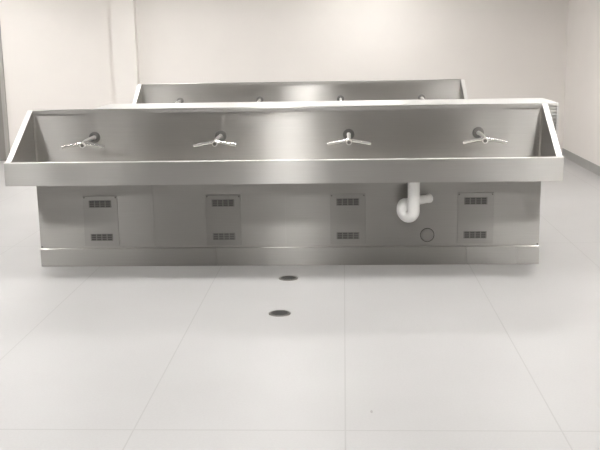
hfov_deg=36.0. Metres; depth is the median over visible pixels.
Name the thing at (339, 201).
vent grille
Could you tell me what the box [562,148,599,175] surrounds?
baseboard
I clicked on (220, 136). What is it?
tap
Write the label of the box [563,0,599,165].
wall
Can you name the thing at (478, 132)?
tap
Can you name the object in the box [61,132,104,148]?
tap
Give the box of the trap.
[397,182,432,222]
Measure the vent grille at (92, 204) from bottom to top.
0.052 m
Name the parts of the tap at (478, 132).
wall plate, spout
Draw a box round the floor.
[0,158,599,449]
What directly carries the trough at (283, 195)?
on the floor
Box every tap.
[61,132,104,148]
[175,98,183,102]
[193,130,236,146]
[256,96,263,101]
[327,129,370,145]
[337,95,343,100]
[418,94,425,99]
[462,127,506,143]
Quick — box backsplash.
[34,108,539,161]
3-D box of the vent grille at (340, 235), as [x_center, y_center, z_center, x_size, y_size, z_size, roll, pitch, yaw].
[0.352,0.079,6.779,0.166,0.052,0.004,0,11,3]
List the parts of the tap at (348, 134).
wall plate, spout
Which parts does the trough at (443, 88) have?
panel, panel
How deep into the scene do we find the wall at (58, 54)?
12.72 m
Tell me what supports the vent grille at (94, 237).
attached to the trough at (283, 195)
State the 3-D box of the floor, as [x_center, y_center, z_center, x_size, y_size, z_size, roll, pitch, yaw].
[-1.488,0.539,6.024,9.880,0.100,14.690,0,11,3]
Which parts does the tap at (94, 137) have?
spout, wall plate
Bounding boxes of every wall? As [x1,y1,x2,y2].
[0,0,568,152]
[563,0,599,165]
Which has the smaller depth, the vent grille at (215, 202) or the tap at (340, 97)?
the vent grille at (215, 202)
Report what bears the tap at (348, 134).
attached to the trough at (283, 195)
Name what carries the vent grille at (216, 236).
attached to the trough at (283, 195)
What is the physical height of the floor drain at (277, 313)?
0.005 m
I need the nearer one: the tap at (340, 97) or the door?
the tap at (340, 97)
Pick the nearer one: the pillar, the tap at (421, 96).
the tap at (421, 96)
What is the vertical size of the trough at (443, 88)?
1.151 m
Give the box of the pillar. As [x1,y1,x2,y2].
[110,0,139,103]
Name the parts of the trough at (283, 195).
panel, access panel, kick plate, access panel, kick plate, access panel, kick plate, access panel, kick plate, kick plate, panel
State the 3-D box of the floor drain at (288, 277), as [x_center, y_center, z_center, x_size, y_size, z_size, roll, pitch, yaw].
[-0.081,0.371,6.471,0.136,0.005,0.136,0,11,3]
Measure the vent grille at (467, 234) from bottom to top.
0.052 m
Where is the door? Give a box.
[0,27,9,160]
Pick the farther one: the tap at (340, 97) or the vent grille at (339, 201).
the tap at (340, 97)
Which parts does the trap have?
waste arm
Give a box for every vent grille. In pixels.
[89,201,110,207]
[91,234,112,240]
[212,199,233,206]
[213,233,234,239]
[336,198,358,205]
[337,232,358,238]
[464,197,486,204]
[464,231,486,237]
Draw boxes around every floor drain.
[269,310,290,316]
[279,275,297,280]
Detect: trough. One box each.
[4,98,563,266]
[133,79,467,103]
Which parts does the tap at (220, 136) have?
spout, wall plate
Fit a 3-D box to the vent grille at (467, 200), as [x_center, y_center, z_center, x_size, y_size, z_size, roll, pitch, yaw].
[1.273,-0.174,6.685,0.166,0.052,0.004,0,11,3]
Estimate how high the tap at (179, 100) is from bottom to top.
0.088 m
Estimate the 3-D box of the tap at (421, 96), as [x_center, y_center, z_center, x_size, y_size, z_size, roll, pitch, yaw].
[1.426,-1.462,10.706,0.312,0.088,0.348,0,11,3]
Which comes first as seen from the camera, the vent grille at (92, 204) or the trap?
the trap

